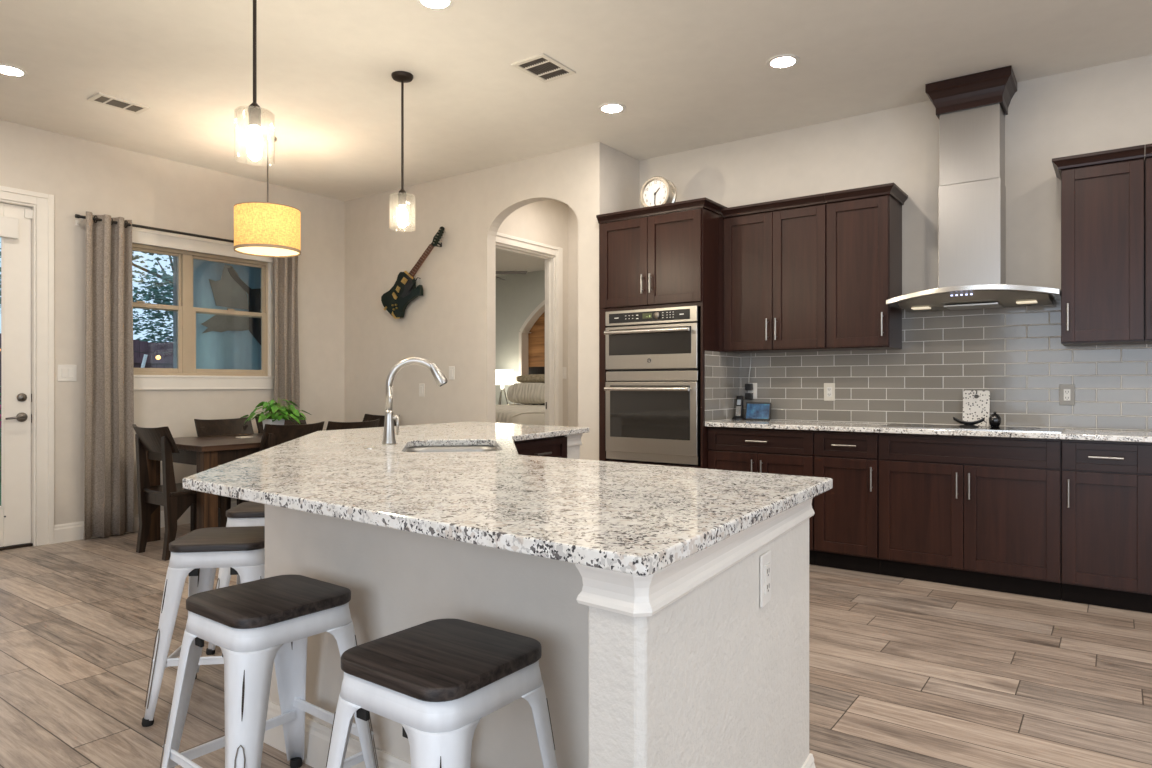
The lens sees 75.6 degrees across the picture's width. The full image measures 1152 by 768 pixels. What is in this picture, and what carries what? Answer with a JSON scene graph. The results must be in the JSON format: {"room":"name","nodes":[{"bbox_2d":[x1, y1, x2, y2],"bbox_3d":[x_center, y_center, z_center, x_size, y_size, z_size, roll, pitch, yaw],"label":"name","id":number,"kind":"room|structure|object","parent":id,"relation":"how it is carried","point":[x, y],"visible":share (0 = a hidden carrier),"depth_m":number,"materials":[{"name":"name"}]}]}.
{"room":"kitchen","nodes":[
{"label":"kitchen","id":0,"kind":"room"},
{"bbox_2d":[0,120,343,524],"bbox_3d":[-4.694,-0.350,4.510,0.140,3.050,7.956,0,0,36],"label":"wall","id":1,"kind":"structure","parent":0,"point":[82,175],"depth_m":6.10,"materials":[{"name":"paint"}]},
{"bbox_2d":[0,186,53,550],"bbox_3d":[-4.277,-0.115,5.080,0.182,2.580,1.166,0,0,36],"label":"door","id":2,"kind":"structure","parent":1,"relation":"in","point":[26,230],"depth_m":5.42,"materials":[{"name":"white wood"}]},
{"bbox_2d":[58,365,76,380],"bbox_3d":[-3.821,-0.090,5.581,0.010,0.125,0.125,0,0,36],"label":"light switch","id":3,"kind":"object","parent":1,"relation":"attached to","point":[65,372],"visible":1,"depth_m":5.58,"materials":[{"name":"white plastic"}]},
{"bbox_2d":[54,501,236,543],"bbox_3d":[-3.115,1.107,6.542,0.016,0.135,2.571,0,0,36],"label":"baseboard","id":4,"kind":"structure","parent":1,"relation":"attached to","point":[67,532],"depth_m":5.63,"materials":[{"name":"white wood"}]},
{"bbox_2d":[75,214,233,242],"bbox_3d":[-3.212,-1.244,6.330,0.110,0.067,1.884,0,0,36],"label":"curtain rod","id":5,"kind":"object","parent":1,"relation":"attached to","point":[77,222],"visible":0.47,"depth_m":6.02,"materials":[{"name":"black metal"}]},
{"bbox_2d":[84,211,133,540],"bbox_3d":[-3.609,-0.069,5.729,0.125,2.463,0.364,0,0,36],"label":"curtain","id":6,"kind":"object","parent":5,"relation":"hanging from","point":[109,363],"visible":1,"depth_m":5.70,"materials":[{"name":"beige fabric"}]},
{"bbox_2d":[273,256,299,416],"bbox_3d":[-2.721,-0.065,6.947,0.125,2.456,0.288,0,0,36],"label":"curtain","id":7,"kind":"object","parent":5,"relation":"hanging from","point":[285,270],"visible":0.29,"depth_m":6.92,"materials":[{"name":"beige fabric"}]},
{"bbox_2d":[132,227,273,389],"bbox_3d":[-3.311,-0.610,6.350,0.126,1.300,1.560,0,0,36],"label":"window","id":8,"kind":"structure","parent":1,"relation":"in","point":[185,376],"depth_m":6.37,"materials":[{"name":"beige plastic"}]},
{"bbox_2d":[344,142,606,460],"bbox_3d":[-1.060,-0.350,6.702,3.150,3.050,0.110,0,0,36],"label":"wall","id":9,"kind":"structure","parent":0,"point":[453,323],"depth_m":6.70,"materials":[{"name":"paint"}]},
{"bbox_2d":[381,226,444,318],"bbox_3d":[-1.508,-1.017,6.864,0.861,0.793,0.115,0,0,32],"label":"electric guitar","id":10,"kind":"object","parent":9,"relation":"attached to","point":[396,300],"visible":1,"depth_m":6.90,"materials":[{"name":"green paint"}]},
{"bbox_2d":[419,384,424,396],"bbox_3d":[-1.434,0.047,6.901,0.072,0.120,0.010,0,0,36],"label":"light switch","id":11,"kind":"object","parent":9,"relation":"attached to","point":[421,386],"visible":1,"depth_m":6.89,"materials":[{"name":"white plastic"}]},
{"bbox_2d":[449,366,454,379],"bbox_3d":[-1.117,-0.108,6.670,0.072,0.120,0.010,0,0,36],"label":"light switch","id":12,"kind":"object","parent":9,"relation":"attached to","point":[451,368],"visible":1,"depth_m":6.66,"materials":[{"name":"white plastic"}]},
{"bbox_2d":[496,270,544,404],"bbox_3d":[-0.005,-0.350,11.823,4.460,3.050,0.100,0,0,36],"label":"wall","id":13,"kind":"structure","parent":0,"point":[517,297],"depth_m":12.54,"materials":[{"name":"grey paint"}]},
{"bbox_2d":[496,200,567,425],"bbox_3d":[0.474,-0.350,8.594,0.120,3.050,4.754,0,0,36],"label":"wall","id":14,"kind":"structure","parent":0,"point":[546,221],"depth_m":7.49,"materials":[{"name":"paint"}]},
{"bbox_2d":[496,232,562,425],"bbox_3d":[-0.527,-0.113,7.194,0.150,2.576,1.125,0,0,36],"label":"door frame","id":15,"kind":"structure","parent":14,"relation":"in","point":[554,260],"depth_m":7.55,"materials":[{"name":"white wood"}]},
{"bbox_2d":[528,312,544,374],"bbox_3d":[0.053,-0.225,11.954,2.200,2.800,0.060,0,0,36],"label":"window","id":16,"kind":"structure","parent":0,"point":[536,338],"depth_m":12.43,"materials":[{"name":"brown wood"}]},
{"bbox_2d":[519,300,544,404],"bbox_3d":[-0.017,-0.190,11.857,2.200,2.730,0.180,0,0,36],"label":"trim","id":17,"kind":"structure","parent":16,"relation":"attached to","point":[539,310],"depth_m":12.41,"materials":[{"name":"white wood"}]},
{"bbox_2d":[568,206,577,426],"bbox_3d":[0.463,-0.350,7.398,1.270,3.050,0.100,0,0,36],"label":"wall","id":18,"kind":"structure","parent":0,"point":[572,218],"depth_m":7.70,"materials":[{"name":"paint"}]},
{"bbox_2d":[0,0,1151,275],"bbox_3d":[-0.358,-1.925,4.346,12.900,0.100,12.800,0,0,36],"label":"ceiling","id":19,"kind":"structure","parent":0,"point":[687,75],"depth_m":4.43,"materials":[{"name":"paint"}]},
{"bbox_2d":[0,63,28,76],"bbox_3d":[-3.375,-1.872,4.423,0.188,0.006,0.188,0,0,36],"label":"recessed light","id":20,"kind":"object","parent":19,"relation":"in","point":[5,69],"visible":1,"depth_m":4.43,"materials":[{"name":"white plastic"}]},
{"bbox_2d":[87,93,149,113],"bbox_3d":[-3.039,-1.870,4.942,0.185,0.010,0.315,0,0,36],"label":"ceiling vent","id":21,"kind":"object","parent":19,"relation":"in","point":[99,98],"visible":1,"depth_m":4.93,"materials":[{"name":"metal"}]},
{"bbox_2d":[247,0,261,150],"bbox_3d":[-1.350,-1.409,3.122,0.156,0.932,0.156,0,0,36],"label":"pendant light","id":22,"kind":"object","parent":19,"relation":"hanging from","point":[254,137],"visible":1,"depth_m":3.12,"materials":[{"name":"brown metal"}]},
{"bbox_2d":[247,102,261,128],"bbox_3d":[-1.350,-1.135,3.122,0.056,0.100,0.056,0,0,36],"label":"socket","id":23,"kind":"object","parent":22,"relation":"attached to","point":[254,110],"depth_m":3.10,"materials":[{"name":"silver metal"}]},
{"bbox_2d":[234,134,300,257],"bbox_3d":[-2.334,-1.440,5.625,0.468,0.870,0.468,0,0,36],"label":"drum pendant","id":24,"kind":"object","parent":19,"relation":"hanging from","point":[261,229],"visible":0.97,"depth_m":5.45,"materials":[{"name":"yellow fabric"}]},
{"bbox_2d":[236,247,298,255],"bbox_3d":[-2.334,-1.017,5.625,0.454,0.001,0.454,0,0,36],"label":"diffuser","id":25,"kind":"object","parent":24,"relation":"attached to","point":[270,251],"depth_m":5.66,"materials":[{"name":"white plastic"}]},
{"bbox_2d":[391,71,412,221],"bbox_3d":[-1.051,-1.409,4.499,0.156,0.932,0.156,0,0,36],"label":"pendant light","id":26,"kind":"object","parent":19,"relation":"hanging from","point":[403,77],"visible":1,"depth_m":4.49,"materials":[{"name":"brown metal"}]},
{"bbox_2d":[398,189,406,206],"bbox_3d":[-1.051,-1.135,4.499,0.056,0.100,0.056,0,0,36],"label":"socket","id":27,"kind":"object","parent":26,"relation":"attached to","point":[402,194],"depth_m":4.48,"materials":[{"name":"silver metal"}]},
{"bbox_2d":[416,0,454,10],"bbox_3d":[-0.687,-1.872,3.619,0.188,0.006,0.188,0,0,36],"label":"recessed light","id":28,"kind":"object","parent":19,"relation":"in","point":[438,5],"visible":1,"depth_m":3.65,"materials":[{"name":"white plastic"}]},
{"bbox_2d":[496,271,526,280],"bbox_3d":[-1.199,-1.615,9.356,1.060,0.520,1.104,0,0,36],"label":"ceiling fan","id":29,"kind":"object","parent":19,"relation":"hanging from","point":[497,272],"visible":0.1,"depth_m":9.31,"materials":[{"name":"silver metal"}]},
{"bbox_2d":[511,53,575,82],"bbox_3d":[-0.189,-1.870,4.392,0.240,0.010,0.315,0,0,36],"label":"ceiling vent","id":30,"kind":"object","parent":19,"relation":"in","point":[542,67],"visible":1,"depth_m":4.38,"materials":[{"name":"metal"}]},
{"bbox_2d":[598,103,625,113],"bbox_3d":[0.244,-1.872,5.029,0.188,0.006,0.188,0,0,36],"label":"recessed light","id":31,"kind":"object","parent":19,"relation":"in","point":[610,108],"visible":1,"depth_m":5.02,"materials":[{"name":"white plastic"}]},
{"bbox_2d":[766,54,799,68],"bbox_3d":[1.199,-1.872,4.306,0.188,0.006,0.188,0,0,36],"label":"recessed light","id":32,"kind":"object","parent":19,"relation":"in","point":[783,61],"visible":1,"depth_m":4.30,"materials":[{"name":"white plastic"}]},
{"bbox_2d":[0,523,1151,767],"bbox_3d":[-0.479,1.205,1.804,10.100,0.060,8.550,0,0,36],"label":"floor","id":33,"kind":"structure","parent":0,"point":[904,672],"depth_m":3.03,"materials":[{"name":"brown wood"}]},
{"bbox_2d":[132,424,226,560],"bbox_3d":[-2.810,0.726,5.243,0.476,0.898,0.489,0,0,36],"label":"dining chair","id":34,"kind":"object","parent":33,"relation":"on","point":[175,499],"visible":0.73,"depth_m":5.10,"materials":[{"name":"brown wood"}]},
{"bbox_2d":[142,526,264,726],"bbox_3d":[-1.308,0.870,2.798,0.443,0.611,0.442,0,0,-8],"label":"bar stool","id":35,"kind":"object","parent":33,"relation":"on","point":[198,553],"visible":0.62,"depth_m":2.63,"materials":[{"name":"white metal"}]},
{"bbox_2d":[194,417,253,522],"bbox_3d":[-2.818,0.726,6.139,0.489,0.898,0.476,0,0,36],"label":"dining chair","id":36,"kind":"object","parent":33,"relation":"on","point":[215,427],"visible":0.34,"depth_m":6.24,"materials":[{"name":"brown wood"}]},
{"bbox_2d":[206,501,264,654],"bbox_3d":[-1.425,0.870,3.477,0.443,0.611,0.442,0,0,-8],"label":"bar stool","id":37,"kind":"object","parent":33,"relation":"on","point":[249,513],"visible":0.18,"depth_m":3.31,"materials":[{"name":"white metal"}]},
{"bbox_2d":[146,429,325,541],"bbox_3d":[-2.416,0.795,6.013,0.980,0.760,1.730,0,0,36],"label":"dining table","id":38,"kind":"object","parent":33,"relation":"on","point":[206,452],"visible":0.24,"depth_m":5.24,"materials":[{"name":"brown wood"}]},
{"bbox_2d":[239,398,310,428],"bbox_3d":[-2.382,0.259,5.933,0.467,0.312,0.367,0,0,2],"label":"potted plant","id":39,"kind":"object","parent":38,"relation":"on","point":[277,414],"visible":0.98,"depth_m":5.88,"materials":[{"name":"green plant"}]},
{"bbox_2d":[160,574,378,767],"bbox_3d":[-0.826,0.870,2.007,0.443,0.611,0.442,0,0,38],"label":"bar stool","id":40,"kind":"object","parent":33,"relation":"on","point":[256,625],"visible":0.98,"depth_m":1.94,"materials":[{"name":"white metal"}]},
{"bbox_2d":[255,415,305,432],"bbox_3d":[-2.506,0.726,6.567,0.489,0.898,0.476,0,0,36],"label":"dining chair","id":41,"kind":"object","parent":33,"relation":"on","point":[287,422],"visible":0.08,"depth_m":6.74,"materials":[{"name":"brown wood"}]},
{"bbox_2d":[237,421,324,504],"bbox_3d":[-2.212,0.726,5.573,0.489,0.898,0.476,0,0,36],"label":"dining chair","id":42,"kind":"object","parent":33,"relation":"on","point":[273,435],"visible":0.31,"depth_m":5.37,"materials":[{"name":"brown wood"}]},
{"bbox_2d":[326,419,379,429],"bbox_3d":[-1.895,0.726,5.973,0.489,0.898,0.476,0,0,36],"label":"dining chair","id":43,"kind":"object","parent":33,"relation":"on","point":[331,425],"visible":0.12,"depth_m":5.78,"materials":[{"name":"brown wood"}]},
{"bbox_2d":[362,414,399,426],"bbox_3d":[-1.941,0.726,6.860,0.476,0.898,0.489,0,0,36],"label":"dining chair","id":44,"kind":"object","parent":33,"relation":"on","point":[367,417],"visible":0.1,"depth_m":7.08,"materials":[{"name":"brown wood"}]},
{"bbox_2d":[326,618,556,767],"bbox_3d":[-0.284,0.870,1.591,0.443,0.611,0.442,0,0,36],"label":"bar stool","id":45,"kind":"object","parent":33,"relation":"on","point":[437,679],"visible":1,"depth_m":1.50,"materials":[{"name":"white metal"}]},
{"bbox_2d":[264,433,815,767],"bbox_3d":[-0.408,0.733,3.140,1.578,0.884,4.071,0,0,-14],"label":"kitchen island","id":46,"kind":"object","parent":33,"relation":"on","point":[681,664],"visible":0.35,"depth_m":1.76,"materials":[{"name":"paint"}]},
{"bbox_2d":[182,421,832,576],"bbox_3d":[-0.477,0.276,3.190,1.767,0.030,4.294,0,0,-14],"label":"island countertop","id":47,"kind":"structure","parent":46,"relation":"on","point":[643,520],"depth_m":1.86,"materials":[{"name":"stone"}]},
{"bbox_2d":[382,357,447,444],"bbox_3d":[-0.712,0.069,3.284,0.289,0.384,0.062,0,0,-1],"label":"kitchen faucet","id":48,"kind":"object","parent":47,"relation":"on","point":[439,377],"visible":1,"depth_m":3.27,"materials":[{"name":"silver metal"}]},
{"bbox_2d":[405,445,497,451],"bbox_3d":[-0.537,0.383,3.226,0.480,0.184,0.740,0,0,-10],"label":"sink","id":49,"kind":"object","parent":47,"relation":"in","point":[478,448],"visible":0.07,"depth_m":3.55,"materials":[{"name":"metal"}]},
{"bbox_2d":[760,550,770,607],"bbox_3d":[0.442,0.450,1.726,0.010,0.120,0.075,0,0,31],"label":"wall outlet","id":50,"kind":"object","parent":46,"relation":"attached to","point":[765,559],"visible":1,"depth_m":1.71,"materials":[{"name":"white plastic"}]},
{"bbox_2d":[765,563,769,594],"bbox_3d":[0.445,0.450,1.725,0.003,0.068,0.034,0,0,31],"label":"receptacle","id":51,"kind":"object","parent":50,"relation":"attached to","point":[767,565],"depth_m":1.72,"materials":[{"name":"white plastic"}]},
{"bbox_2d":[514,435,566,457],"bbox_3d":[-0.406,0.733,4.226,0.536,0.884,0.640,0,0,28],"label":"base cabinet","id":52,"kind":"object","parent":33,"relation":"on","point":[556,446],"visible":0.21,"depth_m":4.17,"materials":[{"name":"brown wood"}]},
{"bbox_2d":[596,197,732,468],"bbox_3d":[0.711,-0.061,5.665,0.917,2.473,0.664,0,0,36],"label":"tall cabinet","id":53,"kind":"object","parent":33,"relation":"on","point":[675,258],"visible":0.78,"depth_m":5.38,"materials":[{"name":"brown wood"}]},
{"bbox_2d":[604,305,700,464],"bbox_3d":[0.670,0.003,5.609,0.772,1.125,0.586,0,0,36],"label":"double wall oven","id":54,"kind":"object","parent":53,"relation":"in","point":[653,387],"visible":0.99,"depth_m":5.39,"materials":[{"name":"metal"}]},
{"bbox_2d":[640,176,676,206],"bbox_3d":[0.620,-1.431,5.602,0.264,0.266,0.117,0,0,36],"label":"mantel clock","id":55,"kind":"object","parent":53,"relation":"on","point":[657,190],"visible":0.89,"depth_m":5.56,"materials":[{"name":"silver plastic"}]},
{"bbox_2d":[705,351,738,421],"bbox_3d":[1.076,0.010,5.449,0.007,0.502,0.574,0,0,36],"label":"wall","id":56,"kind":"structure","parent":53,"relation":"attached to","point":[721,368],"depth_m":5.43,"materials":[{"name":"grey tile"}]},
{"bbox_2d":[708,427,815,564],"bbox_3d":[1.375,0.733,5.225,0.755,0.884,0.566,0,0,36],"label":"base cabinet","id":57,"kind":"object","parent":33,"relation":"on","point":[759,450],"visible":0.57,"depth_m":5.00,"materials":[{"name":"brown wood"}]},
{"bbox_2d":[705,420,1151,442],"bbox_3d":[2.286,0.276,4.564,3.004,0.030,0.579,0,0,36],"label":"countertop","id":58,"kind":"structure","parent":57,"relation":"on","point":[1069,434],"depth_m":4.36,"materials":[{"name":"stone"}]},
{"bbox_2d":[732,396,744,419],"bbox_3d":[1.215,0.171,5.550,0.096,0.180,0.096,0,0,36],"label":"cordless phone","id":59,"kind":"object","parent":58,"relation":"on","point":[739,402],"visible":0.95,"depth_m":5.54,"materials":[{"name":"black plastic"}]},
{"bbox_2d":[745,402,770,420],"bbox_3d":[1.353,0.196,5.508,0.190,0.132,0.064,0,0,32],"label":"tablet","id":60,"kind":"object","parent":58,"relation":"on","point":[754,411],"visible":0.94,"depth_m":5.49,"materials":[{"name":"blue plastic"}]},
{"bbox_2d":[879,423,1065,432],"bbox_3d":[2.373,0.257,4.476,0.944,0.008,0.442,0,0,36],"label":"cooktop","id":61,"kind":"object","parent":58,"relation":"in","point":[895,425],"visible":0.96,"depth_m":4.36,"materials":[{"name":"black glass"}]},
{"bbox_2d":[953,417,984,426],"bbox_3d":[2.399,0.225,4.538,0.110,0.060,0.150,0,0,-20],"label":"bowl","id":62,"kind":"object","parent":61,"relation":"on","point":[966,423],"visible":1,"depth_m":4.52,"materials":[{"name":"black plastic"}]},
{"bbox_2d":[989,412,1000,426],"bbox_3d":[2.574,0.208,4.565,0.068,0.092,0.068,0,0,36],"label":"jar","id":63,"kind":"object","parent":61,"relation":"on","point":[994,419],"visible":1,"depth_m":4.54,"materials":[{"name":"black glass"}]},
{"bbox_2d":[963,390,989,425],"bbox_3d":[2.533,0.146,4.702,0.150,0.232,0.048,0,0,36],"label":"cutting board","id":64,"kind":"object","parent":58,"relation":"on","point":[974,409],"visible":0.85,"depth_m":4.70,"materials":[{"name":"stone"}]},
{"bbox_2d":[814,430,879,573],"bbox_3d":[1.842,0.733,4.885,0.396,0.884,0.566,0,0,36],"label":"base cabinet","id":65,"kind":"object","parent":33,"relation":"on","point":[846,516],"visible":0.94,"depth_m":4.68,"materials":[{"name":"brown wood"}]},
{"bbox_2d":[879,433,1061,599],"bbox_3d":[2.384,0.733,4.490,0.941,0.884,0.566,0,0,36],"label":"base cabinet","id":66,"kind":"object","parent":33,"relation":"on","point":[980,512],"visible":0.97,"depth_m":4.26,"materials":[{"name":"brown wood"}]},
{"bbox_2d":[1061,439,1151,612],"bbox_3d":[2.925,0.733,4.095,0.394,0.884,0.566,0,0,36],"label":"base cabinet","id":67,"kind":"object","parent":33,"relation":"on","point":[1106,486],"visible":0.97,"depth_m":3.90,"materials":[{"name":"brown wood"}]},
{"bbox_2d":[607,146,638,221],"bbox_3d":[0.625,-0.350,6.441,0.120,3.050,1.454,0,0,36],"label":"wall","id":68,"kind":"structure","parent":0,"point":[622,169],"depth_m":5.99,"materials":[{"name":"paint"}]},
{"bbox_2d":[639,55,1151,430],"bbox_3d":[3.324,-0.350,4.244,6.830,3.050,0.126,0,0,36],"label":"wall","id":69,"kind":"structure","parent":0,"point":[1108,106],"depth_m":4.82,"materials":[{"name":"paint"}]},
{"bbox_2d":[745,358,752,389],"bbox_3d":[1.306,-0.101,5.605,0.050,0.281,0.046,0,0,36],"label":"power adapter","id":70,"kind":"object","parent":69,"relation":"attached to","point":[748,386],"visible":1,"depth_m":5.59,"materials":[{"name":"black plastic"}]},
{"bbox_2d":[748,383,756,398],"bbox_3d":[1.332,0.045,5.612,0.075,0.120,0.010,0,0,36],"label":"wall outlet","id":71,"kind":"object","parent":69,"relation":"attached to","point":[754,391],"visible":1,"depth_m":5.60,"materials":[{"name":"white plastic"}]},
{"bbox_2d":[745,393,752,399],"bbox_3d":[1.304,0.085,5.602,0.050,0.050,0.040,0,0,36],"label":"power adapter","id":72,"kind":"object","parent":71,"relation":"attached to","point":[748,396],"visible":1,"depth_m":5.59,"materials":[{"name":"black plastic"}]},
{"bbox_2d":[721,193,840,352],"bbox_3d":[1.456,-0.753,5.283,0.738,1.025,0.403,0,0,36],"label":"upper cabinet","id":73,"kind":"object","parent":69,"relation":"attached to","point":[775,252],"visible":1,"depth_m":5.13,"materials":[{"name":"brown wood"}]},
{"bbox_2d":[824,383,834,400],"bbox_3d":[1.798,0.049,5.272,0.078,0.125,0.010,0,0,36],"label":"wall outlet","id":74,"kind":"object","parent":69,"relation":"attached to","point":[829,388],"visible":1,"depth_m":5.27,"materials":[{"name":"white plastic"}]},
{"bbox_2d":[827,387,831,396],"bbox_3d":[1.796,0.049,5.270,0.034,0.068,0.003,0,0,36],"label":"receptacle","id":75,"kind":"object","parent":74,"relation":"attached to","point":[829,389],"depth_m":5.27,"materials":[{"name":"white plastic"}]},
{"bbox_2d":[824,183,907,350],"bbox_3d":[1.931,-0.753,4.937,0.433,1.025,0.403,0,0,36],"label":"upper cabinet","id":76,"kind":"object","parent":69,"relation":"attached to","point":[864,224],"visible":1,"depth_m":4.82,"materials":[{"name":"brown wood"}]},
{"bbox_2d":[886,66,1060,311],"bbox_3d":[2.403,-1.174,4.511,0.912,1.392,0.531,0,0,36],"label":"range hood","id":77,"kind":"object","parent":69,"relation":"attached to","point":[971,109],"visible":0.99,"depth_m":4.52,"materials":[{"name":"metal"}]},
{"bbox_2d":[911,307,930,309],"bbox_3d":[2.173,-0.483,4.678,0.100,0.008,0.080,0,0,36],"label":"lamp","id":78,"kind":"object","parent":77,"relation":"attached to","point":[914,308],"depth_m":4.65,"materials":[{"name":"beige"}]},
{"bbox_2d":[1016,300,1036,303],"bbox_3d":[2.634,-0.483,4.342,0.100,0.008,0.080,0,0,36],"label":"lamp","id":79,"kind":"object","parent":77,"relation":"attached to","point":[1017,301],"depth_m":4.33,"materials":[{"name":"beige"}]},
{"bbox_2d":[1059,384,1074,404],"bbox_3d":[2.936,0.059,4.442,0.078,0.125,0.010,0,0,36],"label":"wall outlet","id":80,"kind":"object","parent":69,"relation":"attached to","point":[1066,391],"visible":1,"depth_m":4.44,"materials":[{"name":"white plastic"}]},
{"bbox_2d":[1064,389,1069,400],"bbox_3d":[2.934,0.059,4.440,0.034,0.068,0.003,0,0,36],"label":"receptacle","id":81,"kind":"object","parent":80,"relation":"attached to","point":[1066,391],"depth_m":4.44,"materials":[{"name":"white plastic"}]},
{"bbox_2d":[1052,145,1144,345],"bbox_3d":[2.947,-0.750,4.196,0.413,1.033,0.403,0,0,36],"label":"upper cabinet","id":82,"kind":"object","parent":69,"relation":"attached to","point":[1103,192],"visible":1,"depth_m":4.06,"materials":[{"name":"brown wood"}]},
{"bbox_2d":[1143,144,1151,343],"bbox_3d":[3.286,-0.750,3.949,0.423,1.033,0.403,0,0,36],"label":"upper cabinet","id":83,"kind":"object","parent":69,"relation":"attached to","point":[1148,147],"visible":0.86,"depth_m":3.94,"materials":[{"name":"brown wood"}]},
{"bbox_3d":[-0.820,1.205,9.509,6.070,0.060,5.000,0,0,36],"label":"floor","id":84,"kind":"structure","parent":0,"visible":0},
{"bbox_2d":[496,367,544,424],"bbox_3d":[-0.872,0.410,10.685,2.030,1.410,2.520,0,0,36],"label":"bed","id":85,"kind":"object","parent":84,"relation":"on","point":[532,414],"visible":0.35,"depth_m":9.49,"materials":[{"name":"beige fabric"}]},
{"bbox_2d":[496,404,544,424],"bbox_3d":[-0.945,0.649,10.584,2.030,0.692,2.270,0,0,36],"label":"quilt","id":86,"kind":"object","parent":85,"relation":"on","point":[531,414],"depth_m":9.44,"materials":[{"name":"beige fabric"}]},
{"bbox_2d":[507,383,544,403],"bbox_3d":[-0.721,0.130,11.639,0.900,0.332,0.274,0,0,36],"label":"bed pillow","id":87,"kind":"object","parent":85,"relation":"on","point":[522,393],"visible":0.77,"depth_m":11.55,"materials":[{"name":"beige fabric"}]},
{"bbox_2d":[516,374,544,382],"bbox_3d":[-0.439,-0.095,11.619,1.280,0.152,0.244,0,0,36],"label":"cushion","id":88,"kind":"object","parent":87,"relation":"on","point":[532,378],"visible":0.38,"depth_m":11.71,"materials":[{"name":"beige fabric"}]},
{"bbox_3d":[-1.279,0.775,12.291,0.490,0.800,0.545,0,0,36],"label":"nightstand","id":89,"kind":"object","parent":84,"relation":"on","visible":0},
{"bbox_2d":[496,370,513,404],"bbox_3d":[-1.210,0.060,12.207,0.383,0.610,0.383,0,0,36],"label":"table lamp","id":90,"kind":"object","parent":89,"relation":"on","point":[503,377],"visible":0.72,"depth_m":12.05,"materials":[{"name":"beige fabric"}]},
{"label":"outside","id":91,"kind":"structure","parent":0,"visible":0},
{"bbox_2d":[0,472,0,505],"bbox_3d":[-18.794,1.345,13.705,33.480,0.100,60.000,0,0,36],"label":"ground","id":92,"kind":"structure","parent":91,"point":[0,472],"depth_m":9.25,"materials":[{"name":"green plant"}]},
{"bbox_2d":[0,242,0,307],"bbox_3d":[-12.567,-1.860,14.257,3.656,6.326,3.380,0,0,-28],"label":"tree","id":93,"kind":"object","parent":92,"relation":"on","point":[0,242],"visible":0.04,"depth_m":14.84,"materials":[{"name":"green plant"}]},
{"bbox_2d":[0,386,0,469],"bbox_3d":[-8.036,0.605,9.936,1.221,1.406,1.105,0,0,-25],"label":"shrub","id":94,"kind":"object","parent":92,"relation":"on","point":[0,386],"visible":0.04,"depth_m":10.02,"materials":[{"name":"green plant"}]},
{"bbox_2d":[0,405,0,466],"bbox_3d":[-7.008,0.731,9.038,0.542,1.129,0.524,0,0,36],"label":"bush","id":95,"kind":"object","parent":92,"relation":"on","point":[0,405],"visible":0.06,"depth_m":9.07,"materials":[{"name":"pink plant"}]},
{"bbox_2d":[0,251,172,342],"bbox_3d":[-8.726,-2.643,16.213,6.950,7.887,7.550,0,0,-29],"label":"tree","id":96,"kind":"object","parent":92,"relation":"on","point":[166,279],"visible":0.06,"depth_m":14.65,"materials":[{"name":"green plant"}]},
{"bbox_2d":[0,333,172,471],"bbox_3d":[-7.361,0.260,12.793,0.070,2.070,28.000,0,0,36],"label":"fence","id":97,"kind":"object","parent":92,"relation":"on","point":[166,360],"visible":0.02,"depth_m":12.85,"materials":[{"name":"grey wood"}]},
{"bbox_2d":[141,354,147,367],"bbox_3d":[-6.148,0.435,10.238,0.048,1.731,0.467,0,0,36],"label":"stake","id":98,"kind":"object","parent":92,"relation":"on","point":[145,355],"visible":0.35,"depth_m":10.37,"materials":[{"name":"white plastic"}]},
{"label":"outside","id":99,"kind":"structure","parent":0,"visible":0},
{"bbox_3d":[-5.538,1.265,5.746,2.680,0.060,6.760,0,0,36],"label":"patio","id":100,"kind":"object","parent":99,"visible":0},
{"bbox_2d":[173,256,260,369],"bbox_3d":[-3.372,-0.165,7.493,0.101,2.800,1.305,0,0,36],"label":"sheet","id":101,"kind":"object","parent":100,"relation":"on","point":[222,341],"visible":0.2,"depth_m":7.33,"materials":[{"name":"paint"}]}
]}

